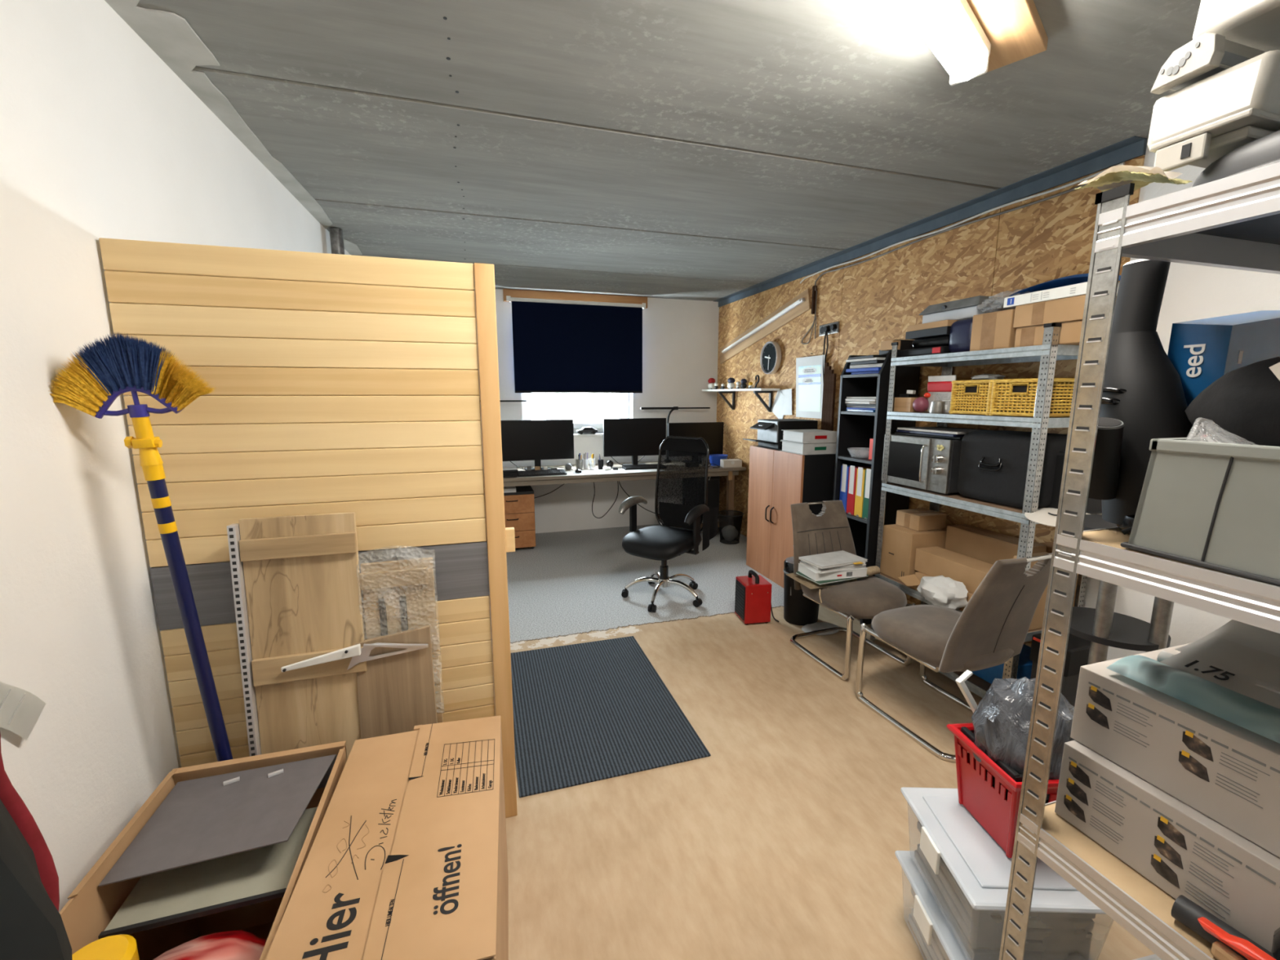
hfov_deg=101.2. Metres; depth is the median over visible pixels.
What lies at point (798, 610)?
trash can
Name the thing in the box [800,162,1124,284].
cable
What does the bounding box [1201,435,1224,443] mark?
picture frame
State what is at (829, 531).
chair
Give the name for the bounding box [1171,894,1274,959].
cylinder
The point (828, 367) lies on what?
batten
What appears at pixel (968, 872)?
storage bin
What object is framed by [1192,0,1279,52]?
printer
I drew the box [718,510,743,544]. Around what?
basket
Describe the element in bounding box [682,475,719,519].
computer tower
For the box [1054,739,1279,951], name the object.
product box
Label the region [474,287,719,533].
wall
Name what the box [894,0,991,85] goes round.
ceiling lamp
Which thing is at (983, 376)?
film
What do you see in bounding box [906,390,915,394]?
scrap
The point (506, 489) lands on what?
pile
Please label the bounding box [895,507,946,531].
cardboard box
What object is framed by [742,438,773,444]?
paper tray
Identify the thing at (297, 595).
board
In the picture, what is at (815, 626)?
lid
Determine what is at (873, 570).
sack
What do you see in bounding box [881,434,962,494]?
microwave
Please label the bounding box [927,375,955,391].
box
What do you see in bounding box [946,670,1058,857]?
basket
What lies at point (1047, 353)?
steel shelf
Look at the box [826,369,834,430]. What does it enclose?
batten
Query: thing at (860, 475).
file
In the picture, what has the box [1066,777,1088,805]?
photo
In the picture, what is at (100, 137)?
wall
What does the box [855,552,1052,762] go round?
chair
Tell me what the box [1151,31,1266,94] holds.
control panel
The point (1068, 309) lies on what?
cardboard box
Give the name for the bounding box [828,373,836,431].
batten
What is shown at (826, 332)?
cable
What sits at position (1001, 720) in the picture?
bag
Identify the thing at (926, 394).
orange piece
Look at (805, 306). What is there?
board
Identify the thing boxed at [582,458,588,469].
pen cup
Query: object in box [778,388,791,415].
sheet
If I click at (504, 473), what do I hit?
folder
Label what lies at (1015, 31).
board
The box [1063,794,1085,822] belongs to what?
photo
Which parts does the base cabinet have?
door, door handle, door handle, door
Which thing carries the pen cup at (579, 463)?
on the desk at (571, 477)
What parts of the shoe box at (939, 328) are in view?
box lid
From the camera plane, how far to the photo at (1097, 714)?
0.91 m
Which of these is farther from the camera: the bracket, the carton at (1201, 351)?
the bracket
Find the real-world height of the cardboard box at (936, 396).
0.200 m
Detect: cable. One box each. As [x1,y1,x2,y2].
[510,461,573,470]
[533,484,564,498]
[591,480,618,518]
[618,480,654,513]
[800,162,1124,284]
[801,290,817,344]
[814,182,1088,290]
[822,331,826,382]
[823,332,828,371]
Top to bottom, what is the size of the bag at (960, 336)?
0.165 m
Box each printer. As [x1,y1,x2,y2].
[742,418,817,448]
[1147,49,1279,171]
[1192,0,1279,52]
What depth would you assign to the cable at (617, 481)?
5.24 m
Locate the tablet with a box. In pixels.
[502,475,517,477]
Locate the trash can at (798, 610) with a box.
[783,556,819,626]
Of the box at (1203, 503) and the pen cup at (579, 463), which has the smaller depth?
the box at (1203, 503)
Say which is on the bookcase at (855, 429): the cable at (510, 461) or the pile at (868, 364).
the pile at (868, 364)
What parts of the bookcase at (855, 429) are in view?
panel, panel, panel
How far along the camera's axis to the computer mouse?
5.09 m
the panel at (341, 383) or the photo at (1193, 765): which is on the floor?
the panel at (341, 383)
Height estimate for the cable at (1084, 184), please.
0.123 m
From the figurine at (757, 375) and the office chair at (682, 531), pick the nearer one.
the office chair at (682, 531)
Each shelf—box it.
[701,388,780,412]
[870,322,1096,697]
[999,161,1279,959]
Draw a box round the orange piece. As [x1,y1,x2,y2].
[924,392,932,397]
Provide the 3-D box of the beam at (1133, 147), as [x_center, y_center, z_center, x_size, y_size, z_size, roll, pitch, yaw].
[1.459,-1.684,4.056,0.079,0.064,4.027,-3,10,-17]
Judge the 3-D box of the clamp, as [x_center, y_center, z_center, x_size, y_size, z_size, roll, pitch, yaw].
[0.804,0.637,0.681,0.023,0.048,0.127,-3,10,-17]
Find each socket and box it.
[131,416,165,480]
[818,321,839,336]
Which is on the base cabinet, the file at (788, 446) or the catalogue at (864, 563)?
the file at (788, 446)
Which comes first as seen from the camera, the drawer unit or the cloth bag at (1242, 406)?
the cloth bag at (1242, 406)
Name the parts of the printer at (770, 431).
control panel, panel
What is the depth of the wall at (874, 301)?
2.99 m
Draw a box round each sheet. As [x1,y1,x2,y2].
[593,468,657,474]
[771,390,785,418]
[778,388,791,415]
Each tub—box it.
[709,453,728,466]
[919,295,1003,323]
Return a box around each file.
[780,440,836,454]
[782,429,837,443]
[839,463,871,512]
[846,465,871,515]
[853,466,871,517]
[862,468,871,519]
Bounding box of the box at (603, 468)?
[602,466,610,470]
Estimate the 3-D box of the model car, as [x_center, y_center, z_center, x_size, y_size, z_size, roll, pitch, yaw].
[-0.578,-0.538,5.709,0.223,0.076,0.094,-3,10,-17]
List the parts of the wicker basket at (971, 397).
handle frame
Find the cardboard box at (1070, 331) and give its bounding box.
[1013,320,1082,347]
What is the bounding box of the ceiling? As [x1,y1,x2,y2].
[136,0,1201,301]
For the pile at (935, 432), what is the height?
0.037 m
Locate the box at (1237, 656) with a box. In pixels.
[1160,619,1279,709]
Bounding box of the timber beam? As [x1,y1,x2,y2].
[502,288,647,308]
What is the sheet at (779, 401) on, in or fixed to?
attached to the wall at (874, 301)
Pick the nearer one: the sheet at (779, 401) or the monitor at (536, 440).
the sheet at (779, 401)
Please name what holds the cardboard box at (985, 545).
on the steel shelf at (1047, 353)
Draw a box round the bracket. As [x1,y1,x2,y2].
[346,642,428,670]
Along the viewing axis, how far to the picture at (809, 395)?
4.38 m
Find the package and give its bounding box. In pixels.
[1106,655,1279,743]
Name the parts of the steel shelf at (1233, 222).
post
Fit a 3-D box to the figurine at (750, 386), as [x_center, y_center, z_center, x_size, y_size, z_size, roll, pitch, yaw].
[1.067,-0.915,5.073,0.042,0.064,0.064,-1,9,-7]
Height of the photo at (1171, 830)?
0.029 m
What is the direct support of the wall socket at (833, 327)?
attached to the wall at (874, 301)
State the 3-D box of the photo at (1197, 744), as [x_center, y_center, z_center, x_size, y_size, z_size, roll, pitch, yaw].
[0.835,0.397,0.786,0.001,0.029,0.038,-3,10,-17]
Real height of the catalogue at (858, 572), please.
0.046 m
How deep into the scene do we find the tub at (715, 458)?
5.62 m
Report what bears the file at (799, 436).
on the file at (788, 446)
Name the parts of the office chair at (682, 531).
armrest, arm post, leg, leg, leg, seat, leg, frame, leg, panel, arm post, armrest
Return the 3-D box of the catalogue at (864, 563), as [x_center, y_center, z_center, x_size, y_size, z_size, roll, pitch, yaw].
[1.110,0.470,3.026,0.312,0.014,0.172,-2,10,-15]
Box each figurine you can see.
[707,377,715,389]
[714,382,718,389]
[727,377,735,388]
[735,381,741,388]
[740,378,746,388]
[747,382,752,388]
[752,374,761,388]
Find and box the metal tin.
[928,400,947,413]
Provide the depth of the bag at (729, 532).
5.35 m
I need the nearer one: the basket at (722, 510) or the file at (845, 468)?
the file at (845, 468)
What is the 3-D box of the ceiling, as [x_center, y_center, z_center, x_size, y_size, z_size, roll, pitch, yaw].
[0.178,-1.466,2.097,4.200,0.140,7.500,-3,10,-17]
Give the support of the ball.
on the steel shelf at (1047, 353)
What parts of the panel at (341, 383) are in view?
edge post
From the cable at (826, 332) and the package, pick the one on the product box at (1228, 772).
the package
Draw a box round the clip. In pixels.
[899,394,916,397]
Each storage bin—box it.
[894,850,1093,959]
[900,786,1106,959]
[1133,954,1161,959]
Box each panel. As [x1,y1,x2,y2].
[97,754,336,939]
[98,237,517,817]
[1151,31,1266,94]
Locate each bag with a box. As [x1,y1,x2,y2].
[153,930,266,959]
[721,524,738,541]
[911,334,950,348]
[916,575,968,609]
[948,318,973,352]
[971,676,1074,799]
[1184,355,1279,446]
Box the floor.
[486,524,1155,959]
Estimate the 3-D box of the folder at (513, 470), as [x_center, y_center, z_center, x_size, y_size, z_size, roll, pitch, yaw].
[-1.299,-0.092,4.911,0.285,0.020,0.240,-4,10,-21]
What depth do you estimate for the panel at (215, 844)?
1.22 m
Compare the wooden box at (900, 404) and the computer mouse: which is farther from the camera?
the computer mouse
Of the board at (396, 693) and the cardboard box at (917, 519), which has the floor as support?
the board at (396, 693)
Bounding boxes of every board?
[226,511,367,759]
[354,624,437,739]
[359,557,443,723]
[719,288,811,364]
[966,0,1048,72]
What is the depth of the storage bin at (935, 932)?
1.36 m
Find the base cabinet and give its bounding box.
[746,445,835,587]
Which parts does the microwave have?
door, door handle, knob, knob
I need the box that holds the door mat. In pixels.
[510,635,711,797]
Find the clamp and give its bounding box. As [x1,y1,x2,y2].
[1197,916,1275,959]
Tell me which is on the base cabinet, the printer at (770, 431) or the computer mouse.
the printer at (770, 431)
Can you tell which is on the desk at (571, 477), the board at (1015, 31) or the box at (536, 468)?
the box at (536, 468)
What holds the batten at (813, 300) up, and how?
attached to the wall at (874, 301)
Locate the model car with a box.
[576,426,597,434]
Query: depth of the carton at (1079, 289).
2.19 m
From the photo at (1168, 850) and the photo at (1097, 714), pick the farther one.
the photo at (1097, 714)
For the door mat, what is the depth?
2.46 m
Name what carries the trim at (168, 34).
attached to the wall at (100, 137)
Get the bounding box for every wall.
[0,0,350,912]
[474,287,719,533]
[716,138,1279,660]
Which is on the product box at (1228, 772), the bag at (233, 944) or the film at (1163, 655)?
the film at (1163, 655)
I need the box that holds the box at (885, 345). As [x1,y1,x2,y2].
[880,340,900,351]
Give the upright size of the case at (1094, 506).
0.270 m
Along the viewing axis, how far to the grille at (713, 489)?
5.56 m
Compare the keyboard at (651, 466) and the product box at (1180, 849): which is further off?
the keyboard at (651, 466)
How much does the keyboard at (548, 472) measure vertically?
0.035 m
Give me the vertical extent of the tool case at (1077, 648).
0.444 m
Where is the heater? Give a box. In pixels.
[734,569,778,625]
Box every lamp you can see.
[499,400,526,401]
[640,406,710,462]
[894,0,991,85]
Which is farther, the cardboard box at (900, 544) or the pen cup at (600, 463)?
the pen cup at (600, 463)
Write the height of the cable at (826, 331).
0.842 m
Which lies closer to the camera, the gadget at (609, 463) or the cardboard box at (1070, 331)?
the cardboard box at (1070, 331)
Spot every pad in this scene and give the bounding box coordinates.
[573,470,597,474]
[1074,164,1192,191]
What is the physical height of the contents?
0.165 m
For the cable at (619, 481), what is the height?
0.465 m
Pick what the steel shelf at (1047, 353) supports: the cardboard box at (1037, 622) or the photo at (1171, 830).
the cardboard box at (1037, 622)
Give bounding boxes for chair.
[617,435,718,612]
[790,500,915,680]
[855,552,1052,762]
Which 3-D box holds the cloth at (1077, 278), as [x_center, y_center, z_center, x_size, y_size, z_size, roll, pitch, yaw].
[1.836,-0.832,2.220,0.240,0.060,0.400,-3,10,-17]
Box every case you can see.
[898,346,951,357]
[957,430,1067,508]
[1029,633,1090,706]
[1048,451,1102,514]
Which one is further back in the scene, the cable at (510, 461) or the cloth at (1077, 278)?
the cable at (510, 461)
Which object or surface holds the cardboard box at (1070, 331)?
on the steel shelf at (1047, 353)
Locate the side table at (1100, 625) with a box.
[1069,514,1173,664]
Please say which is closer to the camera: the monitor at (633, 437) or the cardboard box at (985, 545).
the cardboard box at (985, 545)
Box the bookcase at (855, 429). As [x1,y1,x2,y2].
[832,339,919,624]
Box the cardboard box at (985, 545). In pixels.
[945,524,1046,564]
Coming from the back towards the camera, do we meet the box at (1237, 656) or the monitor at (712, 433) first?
the monitor at (712, 433)
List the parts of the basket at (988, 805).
white bracket, black handle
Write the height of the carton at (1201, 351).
0.375 m
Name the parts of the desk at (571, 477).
rail, leg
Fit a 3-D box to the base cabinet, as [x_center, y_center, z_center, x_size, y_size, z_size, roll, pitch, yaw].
[1.249,0.280,4.301,0.464,1.065,0.770,-3,10,-17]
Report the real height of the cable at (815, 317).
0.413 m
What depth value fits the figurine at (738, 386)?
5.29 m
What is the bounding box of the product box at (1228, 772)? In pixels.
[1070,642,1279,857]
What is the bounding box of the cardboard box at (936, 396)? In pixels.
[930,375,972,412]
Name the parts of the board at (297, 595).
perforated rail, cross rail, cross rail, shelf bracket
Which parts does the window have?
sill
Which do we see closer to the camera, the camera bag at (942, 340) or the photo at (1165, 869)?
the photo at (1165, 869)
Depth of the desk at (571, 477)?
5.20 m
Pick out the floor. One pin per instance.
(780, 842)
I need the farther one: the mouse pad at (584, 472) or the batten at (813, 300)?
the mouse pad at (584, 472)
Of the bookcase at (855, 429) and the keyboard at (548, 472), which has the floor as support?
the bookcase at (855, 429)
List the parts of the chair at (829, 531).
backrest, tubular frame, seat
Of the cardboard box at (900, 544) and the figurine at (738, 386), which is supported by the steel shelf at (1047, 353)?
the cardboard box at (900, 544)
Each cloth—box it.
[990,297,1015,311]
[1008,273,1120,297]
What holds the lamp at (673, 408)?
on the desk at (571, 477)
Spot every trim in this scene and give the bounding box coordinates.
[104,0,362,254]
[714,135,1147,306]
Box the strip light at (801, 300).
[721,297,804,353]
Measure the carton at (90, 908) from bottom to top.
0.527 m
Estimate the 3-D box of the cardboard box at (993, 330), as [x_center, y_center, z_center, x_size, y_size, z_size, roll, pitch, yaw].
[1.773,-0.700,2.492,0.296,0.173,0.200,-3,10,-17]
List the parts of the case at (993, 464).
bag handle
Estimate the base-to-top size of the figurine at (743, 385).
0.098 m
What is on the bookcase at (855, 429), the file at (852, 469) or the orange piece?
the file at (852, 469)
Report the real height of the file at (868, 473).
0.343 m
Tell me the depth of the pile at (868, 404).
3.41 m
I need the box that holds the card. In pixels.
[1269,362,1279,380]
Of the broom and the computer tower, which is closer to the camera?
the broom
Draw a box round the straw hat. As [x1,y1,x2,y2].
[1024,507,1089,526]
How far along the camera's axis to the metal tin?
2.72 m
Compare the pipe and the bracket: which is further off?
the pipe
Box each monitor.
[500,419,573,470]
[603,417,666,465]
[667,422,724,462]
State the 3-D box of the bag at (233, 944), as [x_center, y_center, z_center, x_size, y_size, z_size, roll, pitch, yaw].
[-0.876,1.089,1.027,0.354,0.305,0.321,-3,10,-17]
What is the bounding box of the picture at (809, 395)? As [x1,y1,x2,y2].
[798,364,821,411]
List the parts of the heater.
carry handle, power cord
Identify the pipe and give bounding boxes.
[328,227,344,254]
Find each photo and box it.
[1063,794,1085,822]
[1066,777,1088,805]
[1068,760,1091,788]
[1085,702,1109,728]
[1088,685,1111,711]
[1151,853,1179,888]
[1154,835,1182,869]
[1157,815,1186,849]
[1178,750,1208,782]
[1182,729,1213,761]
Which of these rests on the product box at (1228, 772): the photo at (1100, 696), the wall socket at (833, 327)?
the photo at (1100, 696)
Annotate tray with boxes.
[502,466,517,470]
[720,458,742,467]
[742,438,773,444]
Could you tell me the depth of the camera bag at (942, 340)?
2.79 m
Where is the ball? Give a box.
[912,396,929,412]
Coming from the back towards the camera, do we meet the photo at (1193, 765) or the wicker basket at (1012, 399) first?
the wicker basket at (1012, 399)
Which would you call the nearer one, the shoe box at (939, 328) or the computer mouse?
the shoe box at (939, 328)
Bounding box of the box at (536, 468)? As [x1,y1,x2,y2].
[534,466,540,470]
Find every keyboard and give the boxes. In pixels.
[516,469,567,476]
[622,463,664,470]
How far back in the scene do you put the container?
0.97 m
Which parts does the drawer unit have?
drawer, drawer, drawer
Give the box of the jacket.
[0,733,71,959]
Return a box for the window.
[521,392,629,436]
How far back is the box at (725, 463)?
5.50 m
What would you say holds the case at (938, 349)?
on the steel shelf at (1047, 353)
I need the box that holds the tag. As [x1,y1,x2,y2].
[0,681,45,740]
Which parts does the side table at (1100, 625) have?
tube leg, tube leg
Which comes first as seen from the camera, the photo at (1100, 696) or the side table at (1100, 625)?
the photo at (1100, 696)
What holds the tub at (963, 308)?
on the shoe box at (939, 328)
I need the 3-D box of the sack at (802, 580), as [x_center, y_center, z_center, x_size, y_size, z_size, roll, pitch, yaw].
[1.104,0.607,3.055,0.420,0.085,0.274,-3,10,-17]
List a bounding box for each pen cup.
[575,458,582,469]
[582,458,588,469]
[597,459,603,469]
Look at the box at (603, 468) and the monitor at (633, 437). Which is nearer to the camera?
the box at (603, 468)
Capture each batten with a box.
[811,285,817,314]
[821,362,829,430]
[823,365,831,430]
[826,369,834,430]
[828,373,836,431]
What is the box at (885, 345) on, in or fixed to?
on the bookcase at (855, 429)
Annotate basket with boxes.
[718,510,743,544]
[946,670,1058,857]
[948,379,1031,415]
[988,377,1075,417]
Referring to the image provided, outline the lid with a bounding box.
[801,622,839,635]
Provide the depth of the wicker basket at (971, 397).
2.56 m
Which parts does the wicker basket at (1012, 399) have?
handle frame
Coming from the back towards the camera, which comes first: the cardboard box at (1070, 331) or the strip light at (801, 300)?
the strip light at (801, 300)
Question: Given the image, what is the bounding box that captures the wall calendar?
[795,355,824,418]
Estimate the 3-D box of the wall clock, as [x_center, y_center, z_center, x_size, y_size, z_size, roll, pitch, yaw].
[1.225,-1.145,4.926,0.058,0.300,0.300,-3,10,-17]
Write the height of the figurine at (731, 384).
0.118 m
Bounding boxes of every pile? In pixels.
[503,486,515,493]
[844,396,875,412]
[845,355,886,374]
[894,426,989,439]
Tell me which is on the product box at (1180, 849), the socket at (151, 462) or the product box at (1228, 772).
the product box at (1228, 772)
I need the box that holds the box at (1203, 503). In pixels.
[1120,436,1279,586]
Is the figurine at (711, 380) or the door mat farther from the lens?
the figurine at (711, 380)
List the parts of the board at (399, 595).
cross rail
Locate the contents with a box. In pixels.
[991,785,1048,803]
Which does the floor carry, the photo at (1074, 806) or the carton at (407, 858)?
the carton at (407, 858)
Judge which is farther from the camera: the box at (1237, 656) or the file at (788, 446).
the file at (788, 446)
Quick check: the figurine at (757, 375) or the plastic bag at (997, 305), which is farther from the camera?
the figurine at (757, 375)
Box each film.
[969,373,1005,380]
[1157,650,1279,693]
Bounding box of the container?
[71,934,139,959]
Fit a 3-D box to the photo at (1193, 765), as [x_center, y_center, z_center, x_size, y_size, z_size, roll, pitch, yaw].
[0.835,0.430,0.791,0.001,0.029,0.038,-3,10,-17]
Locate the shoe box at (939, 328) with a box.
[905,320,959,339]
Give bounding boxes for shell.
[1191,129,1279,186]
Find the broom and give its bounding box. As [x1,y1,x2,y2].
[48,331,233,761]
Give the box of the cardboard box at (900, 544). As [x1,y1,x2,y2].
[880,524,946,582]
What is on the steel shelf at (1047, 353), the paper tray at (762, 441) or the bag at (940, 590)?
the bag at (940, 590)
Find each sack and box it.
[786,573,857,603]
[866,565,879,576]
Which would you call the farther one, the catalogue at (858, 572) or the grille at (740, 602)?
the grille at (740, 602)
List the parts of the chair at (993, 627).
tubular frame, seat, backrest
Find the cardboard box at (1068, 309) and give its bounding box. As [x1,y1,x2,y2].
[1013,294,1116,328]
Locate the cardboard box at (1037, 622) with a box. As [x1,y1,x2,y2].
[1013,551,1048,630]
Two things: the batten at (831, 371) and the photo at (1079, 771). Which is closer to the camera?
the photo at (1079, 771)
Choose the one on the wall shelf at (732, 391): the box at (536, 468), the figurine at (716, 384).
the figurine at (716, 384)
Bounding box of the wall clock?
[760,341,781,373]
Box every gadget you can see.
[564,462,571,470]
[605,460,613,467]
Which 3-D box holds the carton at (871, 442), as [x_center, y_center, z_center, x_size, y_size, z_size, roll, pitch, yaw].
[1.545,-0.198,3.383,0.100,0.135,0.080,-3,10,-17]
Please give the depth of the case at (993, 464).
2.43 m
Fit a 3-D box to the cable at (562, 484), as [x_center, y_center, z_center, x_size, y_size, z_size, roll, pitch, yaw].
[-0.919,0.059,5.676,0.504,0.267,0.039,-3,10,-17]
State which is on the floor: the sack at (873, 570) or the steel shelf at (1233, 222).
the steel shelf at (1233, 222)
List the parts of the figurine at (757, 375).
curved stem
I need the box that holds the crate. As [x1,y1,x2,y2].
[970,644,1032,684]
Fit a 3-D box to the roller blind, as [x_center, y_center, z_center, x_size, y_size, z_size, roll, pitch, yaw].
[-0.628,-1.395,5.502,1.460,0.955,0.053,-3,10,-17]
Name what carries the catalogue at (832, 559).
on the catalogue at (864, 563)
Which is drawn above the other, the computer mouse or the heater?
the computer mouse
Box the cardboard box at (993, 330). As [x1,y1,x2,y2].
[969,309,1016,351]
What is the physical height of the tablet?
0.022 m
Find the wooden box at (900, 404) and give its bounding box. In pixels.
[893,397,917,412]
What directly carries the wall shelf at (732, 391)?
attached to the wall at (874, 301)
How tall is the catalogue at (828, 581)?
0.010 m
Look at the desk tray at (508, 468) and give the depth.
4.93 m
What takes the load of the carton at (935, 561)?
on the steel shelf at (1047, 353)
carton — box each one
[59,740,346,959]
[265,715,508,959]
[868,438,873,459]
[897,546,992,610]
[1003,281,1119,308]
[1167,310,1279,406]
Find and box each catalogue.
[795,571,868,585]
[798,550,867,568]
[798,563,867,581]
[800,560,866,569]
[800,560,866,573]
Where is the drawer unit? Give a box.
[503,485,535,548]
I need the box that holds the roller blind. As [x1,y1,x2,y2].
[506,295,645,392]
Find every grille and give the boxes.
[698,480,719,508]
[734,578,745,621]
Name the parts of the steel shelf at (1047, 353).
post, post, post, post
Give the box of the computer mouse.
[574,469,582,473]
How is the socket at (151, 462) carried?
attached to the broom
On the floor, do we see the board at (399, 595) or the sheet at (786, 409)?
the board at (399, 595)
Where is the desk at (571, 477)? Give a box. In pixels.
[483,459,746,528]
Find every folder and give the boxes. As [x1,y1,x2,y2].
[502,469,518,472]
[502,472,517,475]

